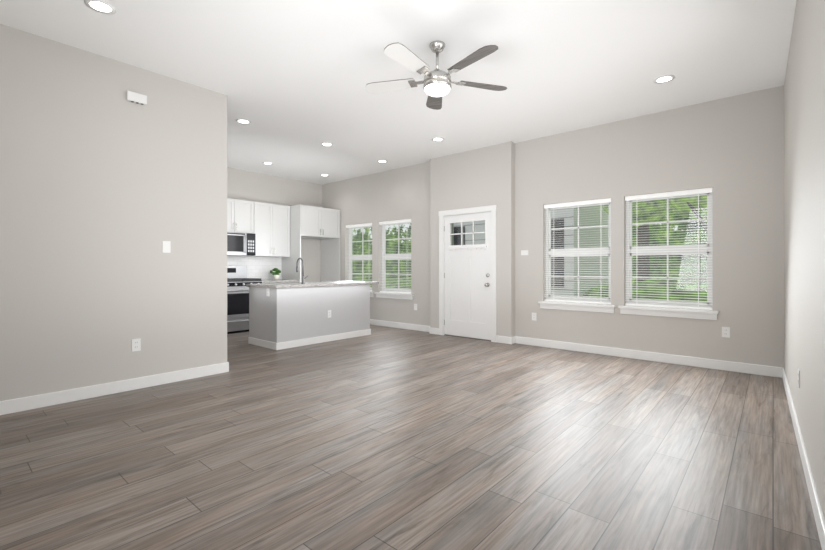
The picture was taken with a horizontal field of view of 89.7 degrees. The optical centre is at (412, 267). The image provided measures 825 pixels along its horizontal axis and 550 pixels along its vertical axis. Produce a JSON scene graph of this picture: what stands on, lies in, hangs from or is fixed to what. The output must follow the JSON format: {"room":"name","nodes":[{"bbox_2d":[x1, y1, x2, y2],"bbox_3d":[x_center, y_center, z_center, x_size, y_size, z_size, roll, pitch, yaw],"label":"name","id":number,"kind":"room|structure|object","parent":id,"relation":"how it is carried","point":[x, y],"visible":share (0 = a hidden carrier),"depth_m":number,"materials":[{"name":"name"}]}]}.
{"room":"empty living room","nodes":[
{"label":"empty living room","id":0,"kind":"room"},
{"bbox_2d":[0,24,226,400],"bbox_3d":[-2.890,-0.380,3.718,0.120,3.060,2.420,0,0,41],"label":"wall","id":1,"kind":"structure","parent":0,"point":[107,188],"depth_m":3.74,"materials":[{"name":"grey paint"}]},
{"bbox_2d":[0,362,228,414],"bbox_3d":[-2.826,1.096,3.692,0.018,0.108,2.404,0,0,41],"label":"baseboard","id":2,"kind":"structure","parent":1,"relation":"attached to","point":[41,400],"depth_m":3.74,"materials":[{"name":"white wood"}]},
{"bbox_2d":[126,90,146,104],"bbox_3d":[-2.608,-1.605,3.923,0.034,0.090,0.160,0,0,41],"label":"door chime","id":3,"kind":"object","parent":1,"relation":"attached to","point":[138,98],"visible":0.98,"depth_m":3.91,"materials":[{"name":"white plastic"}]},
{"bbox_2d":[132,338,140,351],"bbox_3d":[-2.618,0.730,3.932,0.008,0.116,0.072,0,0,41],"label":"outlet","id":4,"kind":"object","parent":1,"relation":"attached to","point":[136,344],"visible":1,"depth_m":3.93,"materials":[{"name":"white plastic"}]},
{"bbox_2d":[162,241,170,252],"bbox_3d":[-2.447,-0.210,4.128,0.010,0.116,0.072,0,0,41],"label":"light switch","id":5,"kind":"object","parent":1,"relation":"attached to","point":[166,246],"visible":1,"depth_m":4.12,"materials":[{"name":"white plastic"}]},
{"bbox_2d":[227,167,321,281],"bbox_3d":[-3.765,-0.380,7.725,0.200,3.060,4.920,0,0,41],"label":"wall","id":6,"kind":"structure","parent":0,"point":[253,186],"depth_m":8.79,"materials":[{"name":"grey paint"}]},
{"bbox_2d":[227,198,253,233],"bbox_3d":[-3.389,-0.963,7.729,0.360,0.615,0.760,0,0,41],"label":"upper cabinet","id":7,"kind":"object","parent":6,"relation":"attached to","point":[240,216],"visible":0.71,"depth_m":7.72,"materials":[{"name":"white wood"}]},
{"bbox_2d":[227,232,254,255],"bbox_3d":[-3.357,-0.443,7.701,0.444,0.415,0.756,0,0,41],"label":"microwave","id":8,"kind":"object","parent":7,"relation":"attached to","point":[240,244],"visible":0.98,"depth_m":7.66,"materials":[{"name":"silver metal"}]},
{"bbox_2d":[227,256,280,279],"bbox_3d":[-3.342,-0.225,8.059,0.001,0.930,1.780,0,0,41],"label":"tile backsplash","id":9,"kind":"structure","parent":6,"relation":"attached to","point":[260,267],"depth_m":8.32,"materials":[{"name":"white tile"}]},
{"bbox_2d":[254,202,289,256],"bbox_3d":[-2.880,-0.750,8.314,0.360,1.040,0.782,0,0,41],"label":"upper cabinet","id":10,"kind":"object","parent":6,"relation":"attached to","point":[272,229],"visible":0.94,"depth_m":8.21,"materials":[{"name":"white wood"}]},
{"bbox_2d":[322,162,429,325],"bbox_3d":[-0.852,-0.380,8.585,3.470,3.060,0.200,0,0,41],"label":"wall","id":11,"kind":"structure","parent":0,"point":[375,199],"depth_m":8.07,"materials":[{"name":"grey paint"}]},
{"bbox_2d":[346,223,373,296],"bbox_3d":[-1.097,-0.168,8.752,0.960,1.515,0.220,0,0,41],"label":"window","id":12,"kind":"structure","parent":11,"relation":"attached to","point":[355,258],"depth_m":8.83,"materials":[{"name":"white plastic"}]},
{"bbox_2d":[375,219,412,299],"bbox_3d":[-0.313,-0.168,8.069,0.990,1.515,0.220,0,0,41],"label":"window","id":13,"kind":"structure","parent":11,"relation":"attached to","point":[395,293],"depth_m":8.11,"materials":[{"name":"white plastic"}]},
{"bbox_2d":[370,319,435,333],"bbox_3d":[-0.586,1.096,8.212,2.580,0.108,0.014,0,0,41],"label":"baseboard","id":14,"kind":"structure","parent":11,"relation":"attached to","point":[424,328],"depth_m":7.82,"materials":[{"name":"white wood"}]},
{"bbox_2d":[0,0,795,184],"bbox_3d":[-1.045,-1.985,4.532,8.696,0.150,6.670,0,0,41],"label":"ceiling","id":15,"kind":"structure","parent":0,"point":[290,79],"depth_m":3.82,"materials":[{"name":"white paint"}]},
{"bbox_2d":[84,0,115,14],"bbox_3d":[-2.274,-1.905,3.024,0.188,0.010,0.188,0,0,41],"label":"recessed light","id":16,"kind":"object","parent":15,"relation":"in","point":[101,6],"visible":0.96,"depth_m":3.02,"materials":[{"name":"white plastic"}]},
{"bbox_2d":[236,119,250,123],"bbox_3d":[-2.199,-1.905,5.396,0.188,0.010,0.188,0,0,41],"label":"recessed light","id":17,"kind":"object","parent":15,"relation":"in","point":[243,121],"visible":1,"depth_m":5.39,"materials":[{"name":"white plastic"}]},
{"bbox_2d":[321,142,332,145],"bbox_3d":[-1.319,-1.905,6.394,0.188,0.010,0.188,0,0,41],"label":"recessed light","id":18,"kind":"object","parent":15,"relation":"in","point":[327,143],"visible":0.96,"depth_m":6.38,"materials":[{"name":"white plastic"}]},
{"bbox_2d":[365,41,506,109],"bbox_3d":[0.197,-1.695,3.512,1.267,0.430,1.244,0,0,41],"label":"ceiling fan","id":19,"kind":"object","parent":15,"relation":"hanging from","point":[437,82],"visible":1,"depth_m":3.47,"materials":[{"name":"silver metal"}]},
{"bbox_2d":[432,137,443,141],"bbox_3d":[0.378,-1.905,6.151,0.188,0.010,0.188,0,0,41],"label":"recessed light","id":20,"kind":"object","parent":15,"relation":"in","point":[437,139],"visible":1,"depth_m":6.14,"materials":[{"name":"white plastic"}]},
{"bbox_2d":[653,75,674,83],"bbox_3d":[2.542,-1.905,4.190,0.188,0.010,0.188,0,0,41],"label":"recessed light","id":21,"kind":"object","parent":15,"relation":"in","point":[662,79],"visible":0.98,"depth_m":4.17,"materials":[{"name":"white plastic"}]},
{"bbox_2d":[0,324,821,549],"bbox_3d":[-1.045,1.210,4.532,8.696,0.120,6.670,0,0,41],"label":"floor","id":22,"kind":"structure","parent":0,"point":[384,438],"depth_m":2.52,"materials":[{"name":"brown wood"}]},
{"bbox_2d":[227,266,262,333],"bbox_3d":[-3.252,0.555,7.611,0.720,1.190,0.754,0,0,41],"label":"range","id":23,"kind":"object","parent":22,"relation":"on","point":[238,280],"visible":0.44,"depth_m":7.38,"materials":[{"name":"silver metal"}]},
{"bbox_2d":[246,286,370,349],"bbox_3d":[-1.616,0.716,6.744,0.812,0.868,1.806,0,0,41],"label":"kitchen island","id":24,"kind":"object","parent":22,"relation":"on","point":[289,315],"depth_m":6.24,"materials":[{"name":"grey paint"}]},
{"bbox_2d":[246,282,377,289],"bbox_3d":[-1.560,0.262,6.799,0.845,0.040,2.005,0,0,41],"label":"island countertop","id":25,"kind":"structure","parent":24,"relation":"on","point":[269,286],"depth_m":6.43,"materials":[{"name":"grey stone"}]},
{"bbox_2d":[296,258,307,281],"bbox_3d":[-1.722,0.041,6.470,0.204,0.402,0.121,0,0,41],"label":"faucet","id":26,"kind":"object","parent":25,"relation":"on","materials":[{"name":"silver metal"}]},
{"bbox_2d":[282,204,339,281],"bbox_3d":[-2.154,-0.060,8.883,0.710,2.420,1.018,0,0,41],"label":"surround","id":27,"kind":"object","parent":22,"relation":"on","point":[314,222],"visible":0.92,"depth_m":8.65,"materials":[{"name":"white wood"}]},
{"bbox_3d":[-2.778,0.716,8.225,0.630,0.868,0.782,0,0,41],"label":"base cabinet","id":28,"kind":"object","parent":22,"relation":"on","visible":0},
{"bbox_2d":[261,280,298,282],"bbox_3d":[-2.776,0.261,8.224,0.635,0.038,0.782,0,0,41],"label":"countertop","id":29,"kind":"structure","parent":28,"relation":"on","point":[271,281],"depth_m":8.02,"materials":[{"name":"stone"}]},
{"bbox_2d":[270,268,280,279],"bbox_3d":[-2.743,0.120,8.338,0.201,0.244,0.203,0,0,41],"label":"potted plant","id":30,"kind":"object","parent":29,"relation":"on","point":[276,274],"visible":1,"depth_m":8.31,"materials":[{"name":"green plant"}]},
{"bbox_2d":[430,141,514,336],"bbox_3d":[1.007,-0.380,6.889,1.560,3.060,0.320,0,0,41],"label":"wall","id":31,"kind":"structure","parent":0,"point":[483,176],"depth_m":6.54,"materials":[{"name":"grey paint"}]},
{"bbox_2d":[439,205,496,341],"bbox_3d":[0.917,0.087,6.824,1.116,2.125,0.216,0,0,41],"label":"door","id":32,"kind":"structure","parent":31,"relation":"attached to","point":[467,291],"depth_m":6.78,"materials":[{"name":"white wood"}]},
{"bbox_2d":[496,335,515,343],"bbox_3d":[1.407,1.096,6.340,0.264,0.108,0.044,0,0,41],"label":"baseboard","id":33,"kind":"structure","parent":31,"relation":"attached to","point":[499,339],"depth_m":6.31,"materials":[{"name":"white wood"}]},
{"bbox_2d":[515,85,783,367],"bbox_3d":[2.905,-0.380,5.319,3.366,3.060,0.200,0,0,41],"label":"wall","id":34,"kind":"structure","parent":0,"point":[729,151],"depth_m":4.92,"materials":[{"name":"grey paint"}]},
{"bbox_2d":[521,250,527,254],"bbox_3d":[1.688,-0.230,6.240,0.118,0.075,0.006,0,0,41],"label":"switch plate","id":35,"kind":"object","parent":34,"relation":"attached to","point":[524,252],"visible":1,"depth_m":6.24,"materials":[{"name":"white plastic"}]},
{"bbox_2d":[532,313,536,320],"bbox_3d":[1.800,0.720,6.141,0.072,0.116,0.008,0,0,41],"label":"electrical outlet","id":36,"kind":"object","parent":34,"relation":"attached to","point":[534,316],"visible":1,"depth_m":6.13,"materials":[{"name":"white plastic"}]},
{"bbox_2d":[538,198,615,312],"bbox_3d":[2.299,-0.168,5.800,1.040,1.515,0.220,0,0,41],"label":"window","id":37,"kind":"structure","parent":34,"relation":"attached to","point":[588,303],"depth_m":5.79,"materials":[{"name":"white plastic"}]},
{"bbox_2d":[516,336,781,377],"bbox_3d":[2.716,1.096,5.330,3.066,0.108,0.030,0,0,41],"label":"baseboard","id":38,"kind":"structure","parent":34,"relation":"attached to","point":[763,370],"depth_m":5.06,"materials":[{"name":"white wood"}]},
{"bbox_2d":[618,188,718,319],"bbox_3d":[3.118,-0.168,5.088,1.040,1.515,0.220,0,0,41],"label":"window","id":39,"kind":"structure","parent":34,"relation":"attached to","point":[698,309],"depth_m":5.07,"materials":[{"name":"white plastic"}]},
{"bbox_2d":[722,327,729,337],"bbox_3d":[3.514,0.720,4.652,0.072,0.116,0.008,0,0,41],"label":"electrical outlet","id":40,"kind":"object","parent":34,"relation":"attached to","point":[725,331],"visible":1,"depth_m":4.65,"materials":[{"name":"white plastic"}]},
{"bbox_2d":[784,0,824,517],"bbox_3d":[1.925,-0.380,1.822,0.200,3.060,6.670,0,0,40],"label":"wall","id":41,"kind":"structure","parent":0,"point":[804,217],"depth_m":2.36,"materials":[{"name":"grey paint"}]},
{"bbox_2d":[798,369,799,387],"bbox_3d":[2.557,0.730,2.746,0.008,0.116,0.072,0,0,40],"label":"outlet","id":42,"kind":"object","parent":41,"relation":"attached to","point":[799,378],"visible":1,"depth_m":2.73,"materials":[{"name":"white plastic"}]},
{"bbox_2d":[782,368,824,549],"bbox_3d":[1.918,1.096,1.981,0.014,0.108,6.106,0,0,40],"label":"baseboard","id":43,"kind":"structure","parent":41,"relation":"attached to","point":[816,506],"depth_m":2.17,"materials":[{"name":"white wood"}]},
{"label":"outside","id":44,"kind":"structure","parent":0,"visible":0},
{"bbox_2d":[352,208,706,286],"bbox_3d":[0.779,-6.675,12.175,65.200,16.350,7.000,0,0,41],"label":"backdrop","id":45,"kind":"structure","parent":44,"point":[391,246],"depth_m":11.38,"materials":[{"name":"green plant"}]},
{"bbox_3d":[9.452,1.550,22.305,75.000,0.100,33.930,0,0,41],"label":"lawn","id":46,"kind":"structure","parent":44,"visible":0},
{"bbox_2d":[352,276,706,301],"bbox_3d":[2.260,0.900,11.210,22.341,1.433,2.002,0,0,41],"label":"hedge","id":47,"kind":"object","parent":46,"relation":"on","point":[633,295],"depth_m":8.19,"materials":[{"name":"green plant"}]},
{"bbox_2d":[454,206,608,296],"bbox_3d":[3.112,-1.125,12.002,4.750,5.250,3.600,0,0,41],"label":"house","id":48,"kind":"structure","parent":46,"relation":"on","point":[582,219],"depth_m":10.00,"materials":[{"name":"white"}]},
{"bbox_2d":[602,199,671,280],"bbox_3d":[5.610,-1.946,10.144,2.364,6.891,2.885,0,0,41],"label":"tree","id":49,"kind":"object","parent":46,"relation":"on","point":[650,219],"depth_m":9.88,"materials":[{"name":"green plant"}]},
{"bbox_2d":[669,195,706,231],"bbox_3d":[6.686,-1.577,8.701,2.884,6.155,2.488,0,0,41],"label":"tree","id":50,"kind":"object","parent":46,"relation":"on","point":[686,213],"depth_m":8.97,"materials":[{"name":"green plant"}]}
]}

